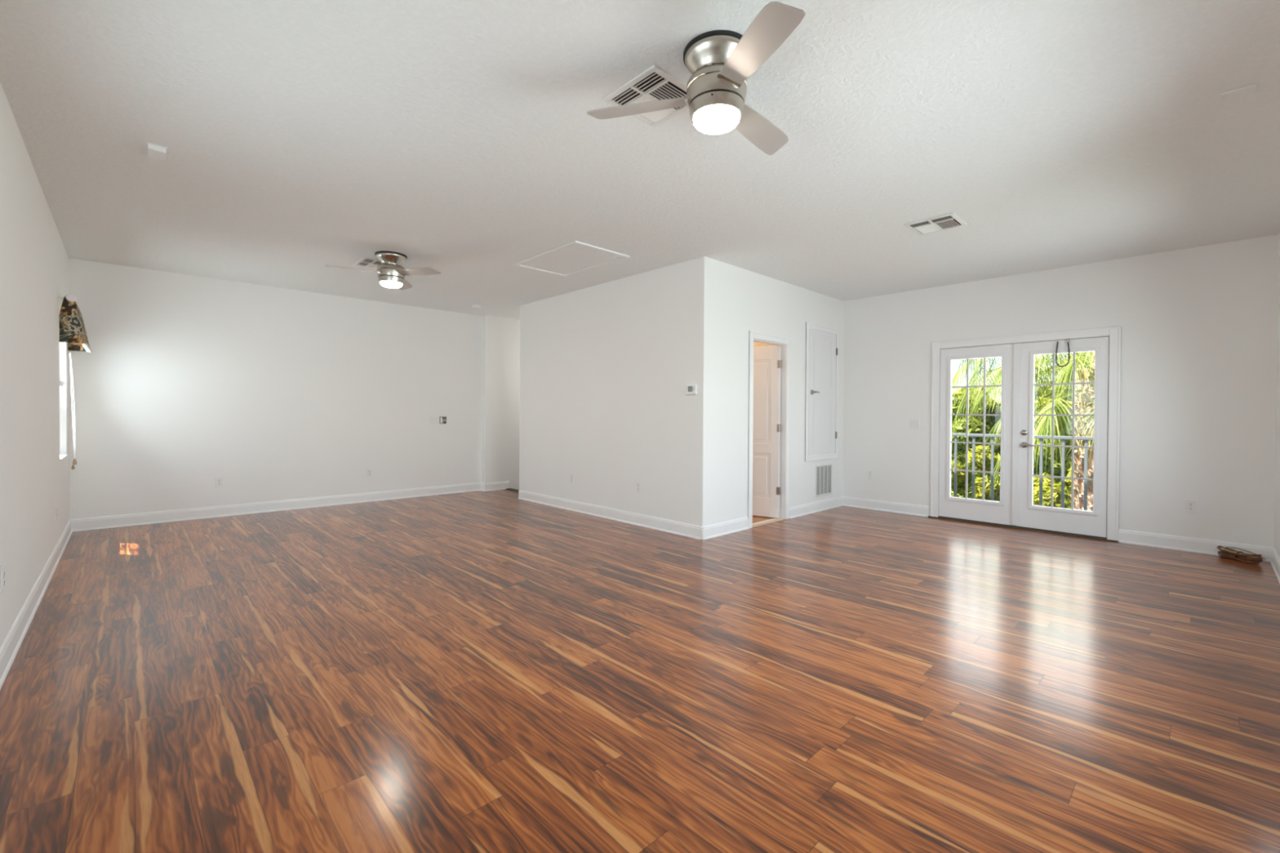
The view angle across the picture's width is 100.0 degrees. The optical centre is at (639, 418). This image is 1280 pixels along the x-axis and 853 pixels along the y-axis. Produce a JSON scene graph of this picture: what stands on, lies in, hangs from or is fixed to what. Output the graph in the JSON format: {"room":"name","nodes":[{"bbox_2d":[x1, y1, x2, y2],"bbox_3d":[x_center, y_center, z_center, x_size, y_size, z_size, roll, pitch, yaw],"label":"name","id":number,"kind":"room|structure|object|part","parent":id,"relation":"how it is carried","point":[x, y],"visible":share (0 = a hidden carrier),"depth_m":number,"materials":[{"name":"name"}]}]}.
{"room":"empty living room","nodes":[
{"label":"empty living room","id":0,"kind":"room"},
{"bbox_2d":[0,81,69,647],"bbox_3d":[-2.914,-0.133,2.346,0.130,2.860,8.513,0,1,-44],"label":"wall","id":1,"kind":"structure","parent":0,"point":[34,409],"depth_m":3.13,"materials":[{"name":"paint"}]},
{"bbox_2d":[0,564,4,591],"bbox_3d":[-2.955,0.738,2.492,0.009,0.116,0.072,0,1,-44],"label":"wall outlet","id":2,"kind":"object","parent":1,"relation":"attached to","point":[2,567],"visible":1,"depth_m":2.48,"materials":[{"name":"white plastic"}]},
{"bbox_2d":[0,519,72,689],"bbox_3d":[-2.866,1.113,2.409,0.022,0.126,8.253,0,1,-44],"label":"baseboard","id":3,"kind":"structure","parent":1,"relation":"attached to","point":[11,646],"depth_m":3.08,"materials":[{"name":"white paint"}]},
{"bbox_2d":[54,504,57,519],"bbox_3d":[-4.707,0.751,4.331,0.009,0.116,0.072,0,1,-44],"label":"wall outlet","id":4,"kind":"object","parent":1,"relation":"attached to","point":[55,508],"visible":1,"depth_m":4.31,"materials":[{"name":"white plastic"}]},
{"bbox_3d":[-4.708,0.751,4.330,0.006,0.116,0.072,0,1,-44],"label":"plate","id":5,"kind":"part","parent":4,"relation":"part of","materials":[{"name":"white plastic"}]},
{"bbox_2d":[59,380,68,460],"bbox_3d":[-5.287,-0.265,4.848,0.137,1.246,0.720,0,1,-44],"label":"window","id":6,"kind":"structure","parent":1,"relation":"in","point":[62,456],"depth_m":4.95,"materials":[{"name":"white paint"}]},
{"bbox_3d":[-5.271,0.349,4.873,0.082,0.017,0.720,0,1,-44],"label":"sill","id":7,"kind":"part","parent":6,"relation":"part of","materials":[{"name":"white paint"}]},
{"bbox_2d":[58,293,92,352],"bbox_3d":[-5.183,-0.865,4.944,0.173,0.436,0.954,0,1,-44],"label":"window valance","id":8,"kind":"object","parent":1,"relation":"attached to","point":[72,331],"visible":1,"depth_m":4.62,"materials":[{"name":"fabric"}]},
{"bbox_2d":[69,353,76,469],"bbox_3d":[-5.354,-0.070,5.072,0.085,1.102,0.028,0,1,18],"label":"blind cord","id":9,"kind":"object","parent":8,"relation":"hanging from","point":[74,462],"visible":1,"depth_m":5.07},
{"bbox_2d":[68,257,481,519],"bbox_3d":[-4.149,-0.181,6.959,4.446,2.860,0.130,0,1,-44],"label":"wall","id":10,"kind":"structure","parent":0,"point":[187,382],"depth_m":6.43,"materials":[{"name":"paint"}]},
{"bbox_2d":[215,476,222,487],"bbox_3d":[-4.856,0.732,6.202,0.072,0.116,0.009,0,1,-44],"label":"wall outlet","id":11,"kind":"object","parent":10,"relation":"attached to","point":[219,481],"visible":1,"depth_m":6.20,"materials":[{"name":"white plastic"}]},
{"bbox_2d":[70,480,509,532],"bbox_3d":[-3.908,1.067,7.006,4.856,0.126,0.160,0,1,-44],"label":"baseboard","id":12,"kind":"structure","parent":10,"relation":"attached to","point":[168,516],"depth_m":6.50,"materials":[{"name":"white paint"}]},
{"bbox_2d":[366,468,372,476],"bbox_3d":[-3.683,0.734,7.320,0.072,0.116,0.009,0,1,-44],"label":"wall outlet","id":13,"kind":"object","parent":10,"relation":"attached to","point":[369,471],"visible":1,"depth_m":7.31,"materials":[{"name":"white plastic"}]},
{"bbox_2d":[439,416,446,423],"bbox_3d":[-2.940,0.020,8.019,0.108,0.108,0.008,0,1,-44],"label":"wall plate","id":14,"kind":"object","parent":10,"relation":"attached to","point":[442,420],"visible":1,"depth_m":8.02,"materials":[{"name":"grey plastic"}]},
{"bbox_2d":[480,315,519,489],"bbox_3d":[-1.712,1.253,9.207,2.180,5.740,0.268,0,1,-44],"label":"wall","id":15,"kind":"structure","parent":0,"point":[500,336],"depth_m":8.52,"materials":[{"name":"paint"}]},
{"bbox_2d":[506,488,519,491],"bbox_3d":[-1.783,1.125,8.270,0.085,0.012,0.987,0,1,-44],"label":"trim","id":16,"kind":"structure","parent":15,"relation":"attached to","point":[511,489],"depth_m":8.49,"materials":[{"name":"brown wood"}]},
{"bbox_2d":[519,256,711,526],"bbox_3d":[-0.504,-0.156,6.462,0.120,2.860,3.368,0,1,-44],"label":"wall","id":17,"kind":"structure","parent":0,"point":[606,369],"depth_m":6.01,"materials":[{"name":"paint"}]},
{"bbox_2d":[570,473,573,483],"bbox_3d":[-0.851,0.748,6.734,0.009,0.116,0.072,0,1,-44],"label":"wall outlet","id":18,"kind":"object","parent":17,"relation":"attached to","point":[571,474],"visible":1,"depth_m":6.73,"materials":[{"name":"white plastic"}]},
{"bbox_2d":[518,489,704,539],"bbox_3d":[-0.519,1.091,6.465,0.142,0.126,3.412,0,1,-44],"label":"baseboard","id":19,"kind":"structure","parent":17,"relation":"attached to","point":[683,529],"depth_m":6.08,"materials":[{"name":"white paint"}]},
{"bbox_2d":[635,481,640,492],"bbox_3d":[-0.016,0.744,5.858,0.009,0.116,0.072,0,1,-44],"label":"wall outlet","id":20,"kind":"object","parent":17,"relation":"attached to","point":[637,483],"visible":1,"depth_m":5.86,"materials":[{"name":"white plastic"}]},
{"bbox_2d":[685,384,697,395],"bbox_3d":[0.505,-0.286,5.295,0.028,0.100,0.140,0,1,-44],"label":"thermostat","id":21,"kind":"object","parent":17,"relation":"attached to","point":[691,389],"visible":1,"depth_m":5.28,"materials":[{"name":"white plastic"}]},
{"bbox_2d":[0,488,1279,852],"bbox_3d":[-0.206,1.229,4.947,7.634,0.120,8.513,0,1,-44],"label":"floor","id":22,"kind":"structure","parent":0,"point":[498,671],"depth_m":2.36,"materials":[{"name":"brown wood"}]},
{"bbox_2d":[752,518,785,527],"bbox_3d":[1.431,1.163,6.021,0.665,0.010,0.057,0,1,-44],"label":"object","id":23,"kind":"structure","parent":22,"relation":"on","point":[779,519],"depth_m":6.03,"materials":[{"name":"beige wood"}]},
{"bbox_2d":[1217,546,1265,563],"bbox_3d":[5.094,1.153,4.535,0.115,0.106,0.374,0,1,-4],"label":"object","id":24,"kind":"object","parent":22,"relation":"on","point":[1231,553],"visible":1,"depth_m":4.54,"materials":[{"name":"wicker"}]},
{"bbox_2d":[0,0,1279,319],"bbox_3d":[-0.190,-1.651,4.921,7.634,0.160,8.513,0,1,-44],"label":"ceiling","id":25,"kind":"structure","parent":0,"point":[459,139],"depth_m":2.97,"materials":[{"name":"white paint"}]},
{"bbox_2d":[146,142,168,159],"bbox_3d":[-2.816,-1.555,3.131,0.092,0.030,0.136,0,1,-44],"label":"cover plate","id":26,"kind":"object","parent":25,"relation":"attached to","point":[153,150],"visible":1,"depth_m":3.11,"materials":[{"name":"white plastic"}]},
{"bbox_2d":[353,257,381,268],"bbox_3d":[-2.698,-1.585,5.522,0.356,0.011,0.356,0,1,-44],"label":"ceiling vent","id":27,"kind":"object","parent":25,"relation":"in","point":[366,262],"visible":0.53,"depth_m":5.46,"materials":[{"name":"metal"}]},
{"bbox_2d":[325,250,440,289],"bbox_3d":[-2.429,-1.433,5.334,1.000,0.308,0.884,0,1,-10],"label":"ceiling fan","id":28,"kind":"object","parent":25,"relation":"hanging from","point":[390,273],"visible":1,"depth_m":5.12,"materials":[{"name":"silver metal"}]},
{"bbox_3d":[-2.673,-1.394,5.007,0.457,0.046,0.132,0,1,-38],"label":"blade","id":29,"kind":"part","parent":28,"relation":"part of","materials":[{"name":"beige metal"}]},
{"bbox_3d":[-2.462,-1.398,5.545,0.133,0.046,0.457,0,1,-10],"label":"blade","id":30,"kind":"part","parent":28,"relation":"part of","materials":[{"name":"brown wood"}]},
{"bbox_3d":[-2.105,-1.392,5.095,0.457,0.046,0.132,1,1,22],"label":"blade","id":31,"kind":"part","parent":28,"relation":"part of","materials":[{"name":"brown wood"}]},
{"bbox_2d":[471,304,481,308],"bbox_3d":[-2.319,-1.587,7.632,0.136,0.040,0.136,0,1,-44],"label":"smoke detector","id":32,"kind":"object","parent":25,"relation":"attached to","point":[474,306],"visible":1,"depth_m":7.58,"materials":[{"name":"white plastic"}]},
{"bbox_2d":[513,240,630,276],"bbox_3d":[-0.694,-1.569,5.340,0.650,0.015,1.050,0,1,-44],"label":"attic hatch","id":33,"kind":"object","parent":25,"relation":"attached to","point":[574,257],"visible":1,"depth_m":5.29,"materials":[{"name":"white paint"}]},
{"bbox_2d":[602,65,688,127],"bbox_3d":[0.069,-1.544,2.597,0.356,0.011,0.356,0,1,-44],"label":"ceiling vent","id":34,"kind":"object","parent":25,"relation":"in","point":[654,83],"visible":0.75,"depth_m":2.55,"materials":[{"name":"metal"}]},
{"bbox_2d":[586,1,805,155],"bbox_3d":[0.408,-1.391,2.362,1.000,0.308,0.884,1,1,42],"label":"ceiling fan","id":35,"kind":"object","parent":25,"relation":"hanging from","point":[720,63],"visible":1,"depth_m":2.18,"materials":[{"name":"silver metal"}]},
{"bbox_3d":[0.000,-1.356,2.349,0.457,0.046,0.132,0,1,14],"label":"blade","id":36,"kind":"part","parent":35,"relation":"part of","materials":[{"name":"beige metal"}]},
{"bbox_3d":[0.553,-1.355,2.519,0.133,0.046,0.457,1,1,42],"label":"blade","id":37,"kind":"part","parent":35,"relation":"part of","materials":[{"name":"beige metal"}]},
{"bbox_3d":[0.423,-1.351,1.960,0.132,0.046,0.457,0,1,-16],"label":"blade","id":38,"kind":"part","parent":35,"relation":"part of","materials":[{"name":"beige metal"}]},
{"bbox_2d":[903,213,967,235],"bbox_3d":[2.358,-1.546,4.287,0.356,0.011,0.356,0,1,-44],"label":"ceiling vent","id":39,"kind":"object","parent":25,"relation":"in","point":[948,221],"visible":1,"depth_m":4.27,"materials":[{"name":"metal"}]},
{"bbox_2d":[1219,83,1257,104],"bbox_3d":[2.817,-1.529,2.533,0.114,0.008,0.114,0,1,-44],"label":"blank plate","id":40,"kind":"object","parent":25,"relation":"attached to","point":[1248,91],"visible":1,"depth_m":2.53,"materials":[{"name":"white plastic"}]},
{"bbox_2d":[753,341,775,346],"bbox_3d":[0.598,-0.159,7.512,2.924,2.860,3.128,0,1,-44],"label":"wall","id":41,"kind":"structure","parent":0,"point":[755,344],"depth_m":6.60,"materials":[{"name":"beige paint"}]},
{"bbox_2d":[710,258,844,524],"bbox_3d":[1.678,-0.143,6.299,2.815,2.860,0.120,0,1,-44],"label":"wall","id":42,"kind":"structure","parent":0,"point":[744,301],"depth_m":5.69,"materials":[{"name":"paint"}]},
{"bbox_2d":[752,345,781,518],"bbox_3d":[1.357,0.149,6.411,0.657,2.006,0.045,1,1,33],"label":"door","id":43,"kind":"structure","parent":42,"relation":"in","point":[766,359],"depth_m":6.31,"materials":[{"name":"white paint"}]},
{"bbox_3d":[1.345,0.664,6.413,0.345,0.430,0.007,1,1,33],"label":"panel","id":44,"kind":"part","parent":43,"relation":"part of","materials":[{"name":"white paint"}]},
{"bbox_3d":[1.350,-0.201,6.406,0.345,0.900,0.007,1,1,33],"label":"panel","id":45,"kind":"part","parent":43,"relation":"part of","materials":[{"name":"white paint"}]},
{"bbox_2d":[747,330,791,528],"bbox_3d":[1.412,0.116,6.038,0.815,2.105,0.135,0,1,-44],"label":"trim","id":46,"kind":"structure","parent":42,"relation":"attached to","point":[785,343],"depth_m":6.23,"materials":[{"name":"white paint"}]},
{"bbox_2d":[701,496,843,540],"bbox_3d":[1.661,1.105,6.202,2.937,0.126,0.022,0,1,-44],"label":"baseboard","id":47,"kind":"structure","parent":42,"relation":"attached to","point":[726,527],"depth_m":5.70,"materials":[{"name":"white paint"}]},
{"bbox_2d":[804,322,839,461],"bbox_3d":[2.321,-0.326,6.815,0.851,1.691,0.015,0,1,-44],"label":"trim","id":48,"kind":"structure","parent":42,"relation":"attached to","point":[818,457],"depth_m":6.74,"materials":[{"name":"white paint"}]},
{"bbox_2d":[808,328,837,454],"bbox_3d":[2.336,-0.326,6.811,0.717,1.541,0.087,0,1,-44],"label":"door","id":49,"kind":"structure","parent":42,"relation":"in","point":[823,351],"depth_m":6.80,"materials":[{"name":"white paint"}]},
{"bbox_3d":[2.318,0.056,6.819,0.465,0.620,0.003,0,1,-44],"label":"panel moulding","id":50,"kind":"part","parent":49,"relation":"part of","materials":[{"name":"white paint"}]},
{"bbox_3d":[2.322,-0.704,6.812,0.465,0.620,0.003,0,1,-44],"label":"panel moulding","id":51,"kind":"part","parent":49,"relation":"part of","materials":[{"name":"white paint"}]},
{"bbox_2d":[814,463,832,497],"bbox_3d":[2.347,0.781,6.860,0.430,0.400,0.010,0,1,-44],"label":"air vent","id":52,"kind":"object","parent":42,"relation":"in","point":[824,473],"visible":1,"depth_m":6.85,"materials":[{"name":"metal"}]},
{"bbox_2d":[842,234,1279,547],"bbox_3d":[4.033,-0.127,5.933,0.130,2.860,3.860,0,1,-44],"label":"wall","id":53,"kind":"structure","parent":0,"point":[1199,324],"depth_m":5.04,"materials":[{"name":"paint"}]},
{"bbox_2d":[867,470,873,479],"bbox_3d":[2.976,0.721,6.944,0.009,0.116,0.072,0,1,-44],"label":"wall outlet","id":54,"kind":"object","parent":53,"relation":"attached to","point":[870,473],"visible":1,"depth_m":6.94,"materials":[{"name":"white plastic"}]},
{"bbox_2d":[909,418,919,428],"bbox_3d":[3.347,0.062,6.549,0.014,0.116,0.118,0,1,-44],"label":"light switch","id":55,"kind":"object","parent":53,"relation":"attached to","point":[913,423],"visible":1,"depth_m":6.55,"materials":[{"name":"white plastic"}]},
{"bbox_2d":[938,342,1021,525],"bbox_3d":[3.831,0.171,6.084,0.068,1.976,0.794,0,1,-44],"label":"door","id":56,"kind":"structure","parent":53,"relation":"in","point":[1006,511],"depth_m":6.01,"materials":[{"name":"white paint"}]},
{"bbox_3d":[3.813,0.116,6.107,0.062,1.674,0.575,0,1,-44],"label":"glass frame","id":57,"kind":"part","parent":56,"relation":"part of","materials":[{"name":"clear glass"}]},
{"bbox_2d":[927,515,1118,542],"bbox_3d":[4.100,1.173,5.872,0.182,0.022,1.720,0,1,-44],"label":"threshold","id":58,"kind":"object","parent":53,"relation":"attached to","point":[939,517],"depth_m":5.73,"materials":[{"name":"brown wood"}]},
{"bbox_2d":[929,325,1121,540],"bbox_3d":[4.104,0.141,5.849,0.145,2.088,1.687,0,1,-44],"label":"trim","id":59,"kind":"structure","parent":53,"relation":"attached to","point":[1114,333],"depth_m":5.39,"materials":[{"name":"white paint"}]},
{"bbox_2d":[842,496,1273,562],"bbox_3d":[4.006,1.121,5.855,0.022,0.126,3.760,0,1,-44],"label":"baseboard","id":60,"kind":"structure","parent":53,"relation":"attached to","point":[1127,536],"depth_m":5.02,"materials":[{"name":"white paint"}]},
{"bbox_2d":[1015,336,1109,537],"bbox_3d":[4.326,0.178,5.535,0.109,1.976,0.744,0,1,-44],"label":"door","id":61,"kind":"structure","parent":53,"relation":"in","point":[1093,523],"depth_m":5.49,"materials":[{"name":"white paint"}]},
{"bbox_3d":[4.101,0.281,5.739,0.052,0.062,0.062,0,1,-44],"label":"handle","id":62,"kind":"part","parent":61,"relation":"part of","materials":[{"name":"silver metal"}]},
{"bbox_3d":[4.121,0.281,5.687,0.117,0.020,0.022,1,1,44],"label":"lever","id":63,"kind":"part","parent":61,"relation":"part of","materials":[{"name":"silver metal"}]},
{"bbox_2d":[1055,339,1070,367],"bbox_3d":[4.331,-0.668,5.504,0.028,0.279,0.118,0,1,-44],"label":"wire loop","id":64,"kind":"object","parent":61,"relation":"hanging from","point":[1067,340],"visible":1,"depth_m":5.48,"materials":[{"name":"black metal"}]},
{"bbox_3d":[4.357,0.124,5.536,0.062,1.674,0.572,0,1,-44],"label":"glass frame","id":65,"kind":"part","parent":61,"relation":"part of","materials":[{"name":"clear glass"}]},
{"bbox_2d":[1185,499,1196,513],"bbox_3d":[4.972,0.789,4.850,0.009,0.116,0.072,0,1,-44],"label":"wall outlet","id":66,"kind":"object","parent":53,"relation":"attached to","point":[1190,504],"visible":1,"depth_m":4.85,"materials":[{"name":"white plastic"}]},
{"bbox_2d":[1274,232,1279,557],"bbox_3d":[2.694,-0.099,1.901,7.634,2.860,0.130,0,1,-44],"label":"wall","id":67,"kind":"structure","parent":0,"point":[1277,501],"depth_m":4.38,"materials":[{"name":"paint"}]},
{"bbox_2d":[1270,547,1279,583],"bbox_3d":[2.634,1.148,1.966,7.374,0.126,0.022,0,1,-44],"label":"baseboard","id":68,"kind":"structure","parent":67,"relation":"attached to","point":[1275,559],"depth_m":4.23,"materials":[{"name":"white paint"}]},
{"bbox_3d":[4.772,1.366,6.156,1.242,0.160,5.500,0,1,-44],"label":"floor","id":69,"kind":"structure","parent":0,"visible":0},
{"bbox_2d":[951,433,1093,510],"bbox_3d":[5.138,0.747,6.497,0.064,1.075,5.300,0,1,-44],"label":"balcony railing","id":70,"kind":"object","parent":69,"relation":"on","point":[1042,437],"visible":0.11,"depth_m":6.66,"materials":[{"name":"grey metal"}]},
{"bbox_3d":[5.141,0.230,6.492,0.064,0.040,5.300,0,1,-44],"label":"rail","id":71,"kind":"part","parent":70,"relation":"part of","materials":[{"name":"grey metal"}]},
{"label":"outside","id":72,"kind":"structure","parent":0,"visible":0},
{"bbox_3d":[28.257,4.460,40.809,82.800,0.300,100.000,0,1,-44],"label":"ground","id":73,"kind":"structure","parent":72,"visible":0},
{"bbox_2d":[951,422,964,453],"bbox_3d":[13.195,1.931,23.206,2.324,5.010,2.530,0,1,-22],"label":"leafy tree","id":74,"kind":"object","parent":73,"relation":"on","point":[961,448],"visible":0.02,"depth_m":21.99,"materials":[{"name":"green plant"}]},
{"bbox_2d":[951,435,972,497],"bbox_3d":[6.798,2.381,11.628,1.154,4.241,0.985,0,1,-22],"label":"leafy shrub","id":75,"kind":"object","parent":73,"relation":"on","point":[961,457],"visible":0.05,"depth_m":11.62,"materials":[{"name":"green plant"}]},
{"bbox_2d":[951,444,1000,501],"bbox_3d":[6.191,2.492,9.972,1.175,4.042,1.084,1,1,23],"label":"leafy shrub","id":76,"kind":"object","parent":73,"relation":"on","point":[961,475],"visible":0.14,"depth_m":9.68,"materials":[{"name":"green plant"}]},
{"bbox_2d":[951,386,1000,499],"bbox_3d":[11.258,1.642,18.424,2.486,5.652,2.313,0,1,-15],"label":"leafy tree","id":77,"kind":"object","parent":73,"relation":"on","point":[990,421],"visible":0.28,"depth_m":17.69,"materials":[{"name":"green plant"}]},
{"bbox_2d":[951,352,1093,440],"bbox_3d":[8.826,0.595,12.674,3.653,7.820,4.110,0,1,-35],"label":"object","id":78,"kind":"object","parent":73,"relation":"on","point":[976,367],"visible":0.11,"depth_m":12.61,"materials":[{"name":"green plant"}]},
{"bbox_2d":[955,351,1094,511],"bbox_3d":[6.748,1.595,8.183,3.470,5.880,3.231,1,1,42],"label":"palm tree","id":79,"kind":"object","parent":73,"relation":"on","point":[1084,400],"visible":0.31,"depth_m":8.10,"materials":[{"name":"green plant"}]},
{"bbox_2d":[994,428,1065,485],"bbox_3d":[10.404,2.308,14.532,1.569,4.377,1.587,0,1,-38],"label":"leafy shrub","id":80,"kind":"object","parent":73,"relation":"on","point":[1046,467],"visible":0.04,"depth_m":13.99,"materials":[{"name":"green plant"}]},
{"bbox_2d":[1034,376,1071,445],"bbox_3d":[23.103,0.971,28.269,5.617,6.955,4.770,0,1,-31],"label":"leafy tree","id":81,"kind":"object","parent":73,"relation":"on","point":[1048,386],"visible":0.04,"depth_m":28.14,"materials":[{"name":"green plant"}]},
{"bbox_2d":[1033,438,1075,508],"bbox_3d":[8.175,2.418,10.328,1.436,4.206,1.241,0,1,-14],"label":"leafy shrub","id":82,"kind":"object","parent":73,"relation":"on","point":[1046,481],"visible":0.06,"depth_m":10.12,"materials":[{"name":"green plant"}]},
{"bbox_2d":[1034,396,1081,494],"bbox_3d":[13.326,1.894,17.178,2.299,5.191,1.658,0,1,5],"label":"leafy tree","id":83,"kind":"object","parent":73,"relation":"on","point":[1068,488],"visible":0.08,"depth_m":16.79,"materials":[{"name":"green plant"}]}
]}

